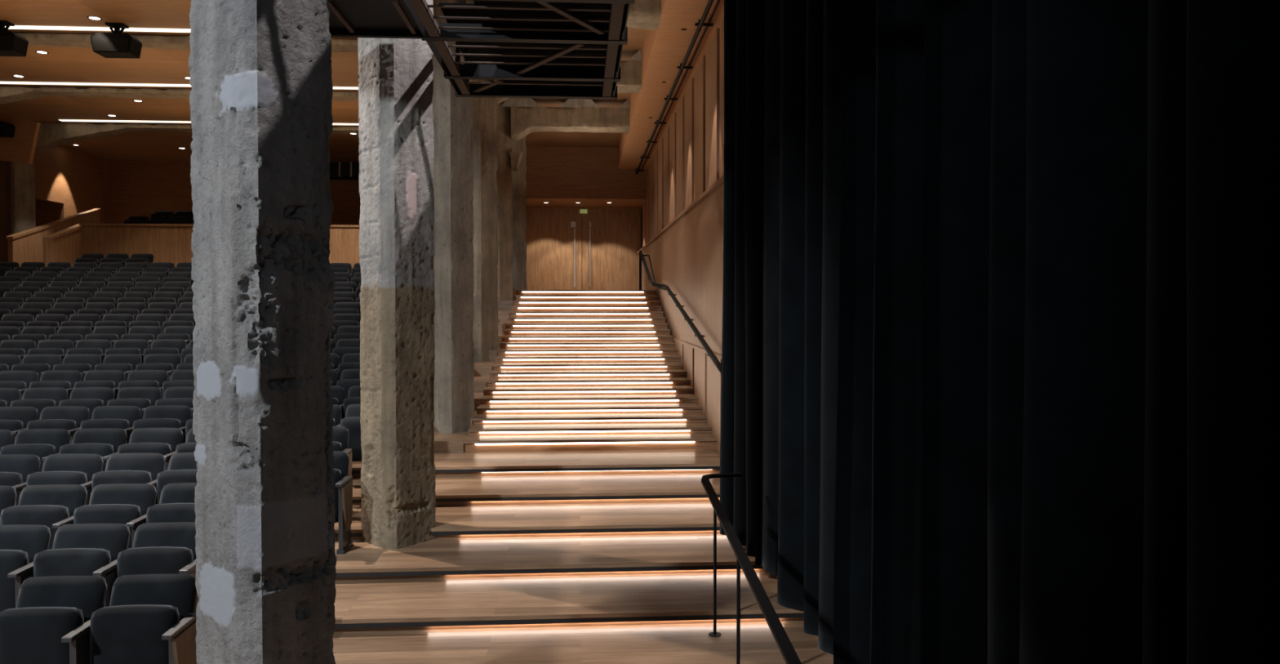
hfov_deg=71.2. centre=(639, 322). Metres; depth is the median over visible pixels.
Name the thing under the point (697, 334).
handrail
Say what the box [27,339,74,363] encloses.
seat
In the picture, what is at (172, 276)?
seat
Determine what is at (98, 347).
seat
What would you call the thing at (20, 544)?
seat
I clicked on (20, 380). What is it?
seat
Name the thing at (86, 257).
seat
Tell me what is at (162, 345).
seat
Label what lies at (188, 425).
seat
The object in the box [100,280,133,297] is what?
seat
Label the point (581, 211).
exit sign
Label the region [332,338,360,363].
seat
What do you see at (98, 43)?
grille
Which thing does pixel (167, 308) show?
seat
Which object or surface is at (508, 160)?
concrete column
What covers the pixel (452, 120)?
concrete column
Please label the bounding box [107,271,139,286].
seat
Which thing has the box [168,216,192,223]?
seat
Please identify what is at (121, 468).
seat
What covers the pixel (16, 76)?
recessed light
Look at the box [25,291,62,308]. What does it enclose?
seat
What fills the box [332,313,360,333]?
seat
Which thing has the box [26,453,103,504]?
seat
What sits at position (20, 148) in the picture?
wall box
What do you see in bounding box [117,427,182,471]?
seat
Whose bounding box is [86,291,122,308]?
seat
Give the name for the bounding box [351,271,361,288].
seat
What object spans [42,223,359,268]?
parapet
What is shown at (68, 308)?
seat
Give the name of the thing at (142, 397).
seat
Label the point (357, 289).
seat
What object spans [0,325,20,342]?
seat
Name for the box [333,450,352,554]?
seat
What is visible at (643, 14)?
concrete beam
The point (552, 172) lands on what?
wall
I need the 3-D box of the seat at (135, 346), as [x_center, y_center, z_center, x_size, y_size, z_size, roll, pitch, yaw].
[-7.480,0.666,13.017,0.546,0.823,0.508,0,1,-3]
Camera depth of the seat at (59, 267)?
19.05 m
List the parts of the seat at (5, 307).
backrest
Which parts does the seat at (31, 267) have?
backrest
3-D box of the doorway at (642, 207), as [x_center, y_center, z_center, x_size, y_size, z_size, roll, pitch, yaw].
[-1.802,-2.078,27.032,3.930,2.817,0.140,0,1,-4]
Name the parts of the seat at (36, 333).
backrest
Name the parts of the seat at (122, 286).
backrest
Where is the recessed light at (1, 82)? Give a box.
[0,81,358,89]
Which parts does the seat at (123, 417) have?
backrest, armrest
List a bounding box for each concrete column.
[6,155,35,250]
[188,0,337,663]
[357,0,435,548]
[431,0,474,433]
[471,79,497,361]
[496,99,522,301]
[511,135,526,289]
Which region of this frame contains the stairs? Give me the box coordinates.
[463,289,717,451]
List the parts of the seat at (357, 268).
backrest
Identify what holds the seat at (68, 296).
on the floor
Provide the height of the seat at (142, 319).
0.823 m
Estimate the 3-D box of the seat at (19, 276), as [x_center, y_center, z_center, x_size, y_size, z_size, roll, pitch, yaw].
[-12.652,-0.626,18.032,0.546,0.823,0.508,0,1,-4]
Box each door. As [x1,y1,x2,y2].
[525,208,582,289]
[582,208,640,289]
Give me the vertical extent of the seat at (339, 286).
0.823 m
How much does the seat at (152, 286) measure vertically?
0.823 m
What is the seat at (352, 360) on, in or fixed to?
on the floor
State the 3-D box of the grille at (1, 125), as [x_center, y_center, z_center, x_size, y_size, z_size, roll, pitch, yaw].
[-13.488,-4.025,18.600,0.450,0.196,0.014,0,1,-4]
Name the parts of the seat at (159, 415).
backrest, armrest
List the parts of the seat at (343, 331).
backrest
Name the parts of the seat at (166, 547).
backrest, armrest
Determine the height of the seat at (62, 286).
0.823 m
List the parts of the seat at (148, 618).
backrest, armrest, panel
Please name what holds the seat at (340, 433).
on the floor
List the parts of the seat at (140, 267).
backrest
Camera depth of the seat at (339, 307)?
15.97 m
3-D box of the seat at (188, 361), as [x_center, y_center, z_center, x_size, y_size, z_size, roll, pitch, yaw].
[-6.034,0.849,12.220,0.546,0.823,0.509,0,1,-4]
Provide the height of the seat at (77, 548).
0.823 m
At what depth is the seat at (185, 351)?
12.98 m
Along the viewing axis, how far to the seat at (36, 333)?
13.90 m
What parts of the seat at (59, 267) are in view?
backrest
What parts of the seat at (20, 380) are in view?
backrest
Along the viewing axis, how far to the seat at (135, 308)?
15.71 m
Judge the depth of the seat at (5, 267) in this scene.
18.99 m
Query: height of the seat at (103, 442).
0.823 m
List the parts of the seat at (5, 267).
backrest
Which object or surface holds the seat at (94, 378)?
on the floor
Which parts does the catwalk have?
outrigger panel, web plate, rail, rail, web plate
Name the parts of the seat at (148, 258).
backrest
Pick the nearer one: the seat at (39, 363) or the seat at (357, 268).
the seat at (39, 363)
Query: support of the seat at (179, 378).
on the floor
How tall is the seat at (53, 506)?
0.823 m
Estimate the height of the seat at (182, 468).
0.823 m
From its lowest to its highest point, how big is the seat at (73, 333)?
0.823 m
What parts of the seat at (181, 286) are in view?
backrest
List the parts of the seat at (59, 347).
backrest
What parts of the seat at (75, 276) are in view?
backrest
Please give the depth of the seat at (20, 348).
13.03 m
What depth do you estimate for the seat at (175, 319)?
14.91 m
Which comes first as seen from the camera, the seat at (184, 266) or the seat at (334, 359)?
the seat at (334, 359)
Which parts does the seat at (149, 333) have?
backrest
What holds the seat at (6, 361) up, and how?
on the floor
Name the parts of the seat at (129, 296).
backrest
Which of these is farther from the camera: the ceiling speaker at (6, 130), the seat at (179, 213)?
the seat at (179, 213)
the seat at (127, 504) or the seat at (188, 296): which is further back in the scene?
the seat at (188, 296)
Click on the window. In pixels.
(338, 170)
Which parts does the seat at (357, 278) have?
backrest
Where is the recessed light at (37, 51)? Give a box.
[35,50,48,53]
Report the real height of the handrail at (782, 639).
1.111 m
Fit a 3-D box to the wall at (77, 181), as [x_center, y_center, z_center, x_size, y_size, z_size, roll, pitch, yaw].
[-15.520,-1.095,17.681,0.200,7.250,19.400,0,1,-4]
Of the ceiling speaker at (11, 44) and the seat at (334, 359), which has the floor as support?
the seat at (334, 359)
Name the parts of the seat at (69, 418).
backrest, armrest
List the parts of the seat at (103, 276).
backrest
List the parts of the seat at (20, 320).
backrest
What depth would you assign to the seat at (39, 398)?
10.48 m
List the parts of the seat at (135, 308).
backrest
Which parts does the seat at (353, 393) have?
backrest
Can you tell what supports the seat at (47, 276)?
on the floor
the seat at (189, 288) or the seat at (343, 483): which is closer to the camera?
the seat at (343, 483)
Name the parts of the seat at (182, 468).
backrest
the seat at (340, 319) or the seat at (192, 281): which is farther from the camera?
the seat at (192, 281)
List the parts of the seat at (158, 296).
backrest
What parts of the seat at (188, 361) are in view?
backrest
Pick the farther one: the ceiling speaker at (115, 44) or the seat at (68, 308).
the seat at (68, 308)
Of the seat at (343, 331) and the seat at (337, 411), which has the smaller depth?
the seat at (337, 411)
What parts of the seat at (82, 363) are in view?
backrest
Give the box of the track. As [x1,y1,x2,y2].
[635,0,720,173]
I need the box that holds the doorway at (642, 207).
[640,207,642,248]
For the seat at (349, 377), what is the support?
on the floor
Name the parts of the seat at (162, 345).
backrest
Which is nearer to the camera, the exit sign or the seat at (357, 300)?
the seat at (357, 300)
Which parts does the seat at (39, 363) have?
backrest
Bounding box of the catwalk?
[328,0,635,99]
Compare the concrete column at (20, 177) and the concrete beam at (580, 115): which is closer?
the concrete beam at (580, 115)
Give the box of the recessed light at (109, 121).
[59,120,358,124]
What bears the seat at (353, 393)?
on the floor
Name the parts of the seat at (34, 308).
backrest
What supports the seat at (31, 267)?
on the floor
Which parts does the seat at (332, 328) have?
backrest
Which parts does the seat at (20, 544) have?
armrest, backrest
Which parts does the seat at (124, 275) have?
backrest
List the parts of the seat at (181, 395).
backrest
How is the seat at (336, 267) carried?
on the floor
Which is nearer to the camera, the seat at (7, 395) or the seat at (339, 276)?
the seat at (7, 395)
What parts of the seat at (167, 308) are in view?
backrest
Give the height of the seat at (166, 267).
0.823 m
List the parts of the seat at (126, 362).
backrest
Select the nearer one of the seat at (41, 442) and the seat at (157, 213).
the seat at (41, 442)
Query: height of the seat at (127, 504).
0.823 m
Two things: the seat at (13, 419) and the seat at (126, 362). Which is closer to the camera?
the seat at (13, 419)
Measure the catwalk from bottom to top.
0.550 m
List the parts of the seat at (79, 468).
backrest, armrest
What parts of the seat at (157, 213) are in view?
backrest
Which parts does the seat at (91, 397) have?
backrest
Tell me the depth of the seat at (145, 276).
18.33 m
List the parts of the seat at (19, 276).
backrest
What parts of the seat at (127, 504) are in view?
backrest, armrest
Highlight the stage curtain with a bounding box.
[720,0,1279,663]
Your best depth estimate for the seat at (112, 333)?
13.97 m
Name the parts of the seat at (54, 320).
backrest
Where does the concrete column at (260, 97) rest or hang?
on the floor
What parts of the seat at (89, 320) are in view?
backrest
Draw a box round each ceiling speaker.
[0,20,28,57]
[0,120,15,137]
[90,22,142,58]
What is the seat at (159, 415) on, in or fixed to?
on the floor
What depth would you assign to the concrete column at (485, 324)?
15.25 m
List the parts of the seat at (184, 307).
backrest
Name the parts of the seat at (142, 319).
backrest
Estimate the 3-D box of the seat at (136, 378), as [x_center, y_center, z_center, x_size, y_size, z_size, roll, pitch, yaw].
[-6.290,1.027,11.308,0.546,0.823,0.508,0,1,-3]
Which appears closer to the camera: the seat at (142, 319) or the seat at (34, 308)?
the seat at (142, 319)
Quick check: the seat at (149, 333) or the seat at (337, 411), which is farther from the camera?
the seat at (149, 333)
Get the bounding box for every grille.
[0,35,12,49]
[0,124,3,133]
[91,36,128,51]
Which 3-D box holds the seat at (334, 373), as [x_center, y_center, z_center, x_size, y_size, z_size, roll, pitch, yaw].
[-4.150,1.024,11.452,0.546,0.823,0.508,0,1,-4]
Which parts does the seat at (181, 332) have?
backrest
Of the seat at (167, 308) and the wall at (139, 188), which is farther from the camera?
the wall at (139, 188)
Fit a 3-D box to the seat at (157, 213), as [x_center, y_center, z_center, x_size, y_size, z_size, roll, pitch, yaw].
[-12.754,-2.592,23.845,0.546,0.823,0.508,0,1,-4]
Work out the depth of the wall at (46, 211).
24.65 m
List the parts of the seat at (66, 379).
backrest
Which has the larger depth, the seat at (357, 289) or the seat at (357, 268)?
the seat at (357, 268)
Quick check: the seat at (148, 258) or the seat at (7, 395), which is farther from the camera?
the seat at (148, 258)
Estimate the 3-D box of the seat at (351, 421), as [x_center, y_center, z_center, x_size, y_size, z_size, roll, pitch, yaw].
[-2.953,1.314,9.668,0.554,0.823,0.508,0,1,-3]
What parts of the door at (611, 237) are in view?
pull handle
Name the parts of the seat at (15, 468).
armrest, backrest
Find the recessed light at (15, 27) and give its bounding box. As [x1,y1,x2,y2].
[4,25,191,32]
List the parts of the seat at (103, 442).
backrest, armrest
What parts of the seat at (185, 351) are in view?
backrest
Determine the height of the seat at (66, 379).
0.823 m
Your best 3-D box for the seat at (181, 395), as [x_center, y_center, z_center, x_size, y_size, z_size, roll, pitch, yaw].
[-5.377,1.182,10.475,0.546,0.823,0.508,0,1,-4]
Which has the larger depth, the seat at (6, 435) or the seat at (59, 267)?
the seat at (59, 267)
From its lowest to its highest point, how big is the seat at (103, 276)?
0.823 m
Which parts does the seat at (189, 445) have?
backrest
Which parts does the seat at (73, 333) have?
backrest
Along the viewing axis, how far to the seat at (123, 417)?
9.60 m
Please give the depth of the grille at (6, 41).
13.63 m
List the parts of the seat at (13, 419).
backrest, armrest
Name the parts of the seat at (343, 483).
backrest, armrest, panel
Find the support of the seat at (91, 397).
on the floor
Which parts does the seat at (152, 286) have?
backrest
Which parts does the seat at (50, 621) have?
backrest, armrest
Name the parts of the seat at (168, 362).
backrest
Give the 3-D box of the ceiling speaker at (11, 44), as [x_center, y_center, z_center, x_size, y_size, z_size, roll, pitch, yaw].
[-9.877,-4.398,13.803,0.616,0.485,0.375,0,1,-4]
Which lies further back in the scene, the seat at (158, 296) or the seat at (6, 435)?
the seat at (158, 296)
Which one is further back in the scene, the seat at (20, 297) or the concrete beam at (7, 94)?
the concrete beam at (7, 94)
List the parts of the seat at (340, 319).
backrest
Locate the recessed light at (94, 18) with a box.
[87,16,102,20]
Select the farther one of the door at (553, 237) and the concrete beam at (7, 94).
the door at (553, 237)
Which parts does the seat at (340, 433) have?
backrest, armrest, panel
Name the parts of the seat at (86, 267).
backrest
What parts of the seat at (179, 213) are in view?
backrest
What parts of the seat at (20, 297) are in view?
backrest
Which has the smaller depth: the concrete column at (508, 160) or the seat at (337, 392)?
the seat at (337, 392)
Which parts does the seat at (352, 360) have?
backrest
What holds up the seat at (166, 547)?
on the floor
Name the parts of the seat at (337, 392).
backrest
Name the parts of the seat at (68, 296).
backrest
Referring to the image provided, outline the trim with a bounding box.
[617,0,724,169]
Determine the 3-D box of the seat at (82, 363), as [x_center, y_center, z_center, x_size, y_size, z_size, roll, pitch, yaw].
[-7.639,0.852,12.112,0.546,0.823,0.508,0,1,-4]
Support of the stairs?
on the floor
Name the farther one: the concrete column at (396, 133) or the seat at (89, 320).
the seat at (89, 320)
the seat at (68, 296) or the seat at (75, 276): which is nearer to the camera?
the seat at (68, 296)
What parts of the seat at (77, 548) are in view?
backrest, armrest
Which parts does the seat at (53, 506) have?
backrest, armrest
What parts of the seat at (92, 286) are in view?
backrest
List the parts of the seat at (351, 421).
backrest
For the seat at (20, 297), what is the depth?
16.44 m
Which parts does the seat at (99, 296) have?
backrest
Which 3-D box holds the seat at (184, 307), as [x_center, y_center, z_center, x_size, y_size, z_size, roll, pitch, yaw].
[-7.878,0.056,15.672,0.546,0.823,0.508,0,1,-4]
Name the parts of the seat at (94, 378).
backrest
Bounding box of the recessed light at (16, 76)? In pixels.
[12,75,24,77]
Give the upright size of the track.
0.139 m
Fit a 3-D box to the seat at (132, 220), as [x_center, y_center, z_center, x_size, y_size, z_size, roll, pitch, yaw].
[-12.718,-2.284,22.550,0.546,0.823,0.508,0,1,-3]
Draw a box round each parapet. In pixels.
[5,208,101,266]
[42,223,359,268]
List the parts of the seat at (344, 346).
backrest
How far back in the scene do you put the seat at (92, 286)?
17.39 m
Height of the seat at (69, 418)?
0.823 m
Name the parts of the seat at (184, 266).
backrest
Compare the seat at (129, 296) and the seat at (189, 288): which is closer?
the seat at (129, 296)
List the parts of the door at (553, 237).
lock plate, pull handle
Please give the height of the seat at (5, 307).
0.823 m
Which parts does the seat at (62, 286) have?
backrest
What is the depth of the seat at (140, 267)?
19.16 m
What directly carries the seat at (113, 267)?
on the floor
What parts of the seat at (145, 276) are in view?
backrest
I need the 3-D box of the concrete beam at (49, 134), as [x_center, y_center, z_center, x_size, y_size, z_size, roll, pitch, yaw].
[-9.600,-4.542,21.990,12.200,0.525,0.468,0,1,-4]
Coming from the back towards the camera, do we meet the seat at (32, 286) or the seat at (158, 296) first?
the seat at (32, 286)
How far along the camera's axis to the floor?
7.33 m
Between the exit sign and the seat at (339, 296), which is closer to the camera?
the seat at (339, 296)
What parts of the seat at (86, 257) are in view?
backrest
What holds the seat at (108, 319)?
on the floor
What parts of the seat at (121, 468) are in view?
backrest, armrest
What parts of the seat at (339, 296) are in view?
backrest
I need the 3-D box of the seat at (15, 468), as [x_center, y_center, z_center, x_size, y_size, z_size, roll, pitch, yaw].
[-5.508,1.577,7.677,0.546,0.823,0.508,0,1,-4]
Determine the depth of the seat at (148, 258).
20.04 m
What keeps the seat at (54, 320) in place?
on the floor
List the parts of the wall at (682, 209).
wall panel, wall panel, wall panel, wall panel, wall panel, wall panel, wall panel, panel, wall panel, panel, wall panel, panel, wall panel, panel, wall panel, panel, wall panel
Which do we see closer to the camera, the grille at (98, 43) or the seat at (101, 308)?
the grille at (98, 43)
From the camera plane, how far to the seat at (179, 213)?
24.00 m
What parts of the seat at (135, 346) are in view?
backrest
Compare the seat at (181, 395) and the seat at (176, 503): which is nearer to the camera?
the seat at (176, 503)
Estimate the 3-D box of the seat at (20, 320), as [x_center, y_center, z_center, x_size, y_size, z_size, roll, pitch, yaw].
[-10.271,0.272,14.618,0.546,0.823,0.508,0,1,-4]
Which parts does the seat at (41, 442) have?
backrest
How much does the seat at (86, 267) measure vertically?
0.823 m
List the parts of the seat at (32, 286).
backrest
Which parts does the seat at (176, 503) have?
backrest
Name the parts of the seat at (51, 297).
backrest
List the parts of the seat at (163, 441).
backrest, armrest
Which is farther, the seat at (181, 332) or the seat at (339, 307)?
the seat at (339, 307)
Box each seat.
[0,262,19,276]
[0,271,31,286]
[0,280,19,297]
[0,291,32,308]
[0,302,20,320]
[0,313,34,333]
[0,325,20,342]
[0,339,35,364]
[0,354,20,371]
[0,370,38,399]
[0,387,21,406]
[0,406,38,444]
[0,428,70,471]
[0,429,13,449]
[0,453,40,506]
[0,484,16,515]
[0,484,87,549]
[0,524,50,611]
[0,575,106,663]
[10,386,68,419]
[11,354,61,381]
[12,325,56,347]
[13,262,45,275]
[13,280,48,297]
[13,302,51,320]
[25,271,57,286]
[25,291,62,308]
[26,313,67,333]
[26,405,89,444]
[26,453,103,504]
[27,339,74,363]
[29,369,82,399]
[33,523,129,606]
[40,262,71,276]
[42,280,76,297]
[44,302,83,320]
[48,325,91,347]
[53,271,85,286]
[53,354,102,380]
[56,291,92,308]
[58,386,115,419]
[58,427,127,471]
[61,313,101,333]
[66,262,97,276]
[66,339,111,363]
[71,280,105,297]
[73,483,156,547]
[74,369,125,399]
[75,253,104,266]
[77,302,115,320]
[80,271,112,286]
[80,405,141,443]
[84,325,126,347]
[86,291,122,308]
[89,573,197,663]
[91,453,165,504]
[93,262,123,276]
[94,313,133,333]
[94,353,142,380]
[100,253,128,266]
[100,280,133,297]
[105,338,149,363]
[106,386,161,418]
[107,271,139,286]
[109,302,146,320]
[116,521,198,612]
[117,291,151,308]
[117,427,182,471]
[118,369,168,398]
[119,262,149,276]
[120,325,161,347]
[124,216,149,223]
[124,253,153,266]
[128,280,162,297]
[128,313,167,333]
[133,404,191,443]
[135,271,166,286]
[135,353,182,380]
[141,302,177,320]
[143,338,186,359]
[145,262,174,276]
[146,216,170,223]
[146,482,196,522]
[147,291,181,308]
[150,210,173,219]
[155,386,195,418]
[156,325,195,347]
[156,452,197,503]
[158,280,190,297]
[162,271,191,286]
[162,313,195,333]
[162,369,194,398]
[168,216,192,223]
[171,210,194,223]
[171,262,191,271]
[173,302,193,313]
[175,427,196,453]
[176,353,193,369]
[177,291,193,308]
[181,339,193,363]
[185,418,192,441]
[186,282,193,291]
[190,277,194,286]
[329,326,334,347]
[329,353,339,373]
[330,262,351,272]
[330,339,333,353]
[330,368,337,386]
[330,385,344,418]
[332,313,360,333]
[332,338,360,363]
[332,426,352,510]
[333,271,351,281]
[333,281,356,293]
[333,291,356,308]
[333,302,360,315]
[333,325,359,347]
[333,404,342,426]
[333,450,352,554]
[336,368,359,398]
[337,352,359,380]
[340,404,361,461]
[342,385,360,417]
[351,262,360,277]
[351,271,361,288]
[355,281,361,297]
[355,293,359,302]
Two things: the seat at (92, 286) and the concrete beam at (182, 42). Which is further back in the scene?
the seat at (92, 286)
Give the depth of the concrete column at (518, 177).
22.65 m
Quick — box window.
[329,161,359,179]
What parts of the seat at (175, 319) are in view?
backrest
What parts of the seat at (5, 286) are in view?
backrest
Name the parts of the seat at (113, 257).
backrest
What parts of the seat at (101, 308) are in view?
backrest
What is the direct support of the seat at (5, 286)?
on the floor
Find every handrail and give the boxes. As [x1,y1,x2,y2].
[639,249,721,373]
[701,471,801,663]
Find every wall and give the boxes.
[0,144,111,262]
[35,199,56,226]
[110,160,360,224]
[525,146,646,199]
[636,14,724,452]
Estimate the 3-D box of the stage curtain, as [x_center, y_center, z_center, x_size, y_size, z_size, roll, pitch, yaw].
[1.257,-1.336,4.428,0.442,6.713,7.397,0,1,-5]
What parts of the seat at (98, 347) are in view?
backrest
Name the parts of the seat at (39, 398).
backrest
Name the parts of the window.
frame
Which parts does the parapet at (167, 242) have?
post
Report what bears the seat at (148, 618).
on the floor
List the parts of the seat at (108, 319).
backrest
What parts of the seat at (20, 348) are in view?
backrest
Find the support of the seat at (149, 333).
on the floor
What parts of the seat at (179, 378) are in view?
backrest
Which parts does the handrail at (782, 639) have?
floor plate, post, post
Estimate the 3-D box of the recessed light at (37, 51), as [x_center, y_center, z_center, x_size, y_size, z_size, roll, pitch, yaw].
[-10.351,-4.671,15.464,0.195,0.005,0.195,0,1,-4]
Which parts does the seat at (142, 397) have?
backrest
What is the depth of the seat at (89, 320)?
14.81 m
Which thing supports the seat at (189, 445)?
on the floor
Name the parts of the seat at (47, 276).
backrest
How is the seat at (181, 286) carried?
on the floor
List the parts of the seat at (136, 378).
backrest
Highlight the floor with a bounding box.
[333,289,833,663]
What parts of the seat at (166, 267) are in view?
backrest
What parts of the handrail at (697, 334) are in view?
post, rail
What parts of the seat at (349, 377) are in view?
backrest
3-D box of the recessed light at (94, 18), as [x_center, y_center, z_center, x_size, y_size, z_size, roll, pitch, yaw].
[-8.315,-4.633,13.621,0.195,0.005,0.195,0,1,-4]
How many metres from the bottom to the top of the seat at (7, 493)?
0.823 m
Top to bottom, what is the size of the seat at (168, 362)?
0.823 m
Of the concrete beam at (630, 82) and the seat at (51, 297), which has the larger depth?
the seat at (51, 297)
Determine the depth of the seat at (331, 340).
13.37 m
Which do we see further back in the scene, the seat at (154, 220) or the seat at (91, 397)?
the seat at (154, 220)
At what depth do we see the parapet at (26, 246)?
21.77 m
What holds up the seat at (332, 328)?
on the floor
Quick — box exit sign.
[579,208,586,213]
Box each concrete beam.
[0,86,358,104]
[14,32,358,52]
[35,123,358,147]
[466,0,661,30]
[493,49,642,103]
[500,97,629,141]
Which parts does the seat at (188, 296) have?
backrest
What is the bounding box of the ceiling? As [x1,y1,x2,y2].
[0,0,646,162]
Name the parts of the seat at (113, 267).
backrest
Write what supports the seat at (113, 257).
on the floor
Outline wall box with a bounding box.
[0,112,40,164]
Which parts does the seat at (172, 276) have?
backrest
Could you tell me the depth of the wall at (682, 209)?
13.82 m
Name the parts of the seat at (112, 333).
backrest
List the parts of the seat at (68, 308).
backrest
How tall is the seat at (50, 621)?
0.823 m

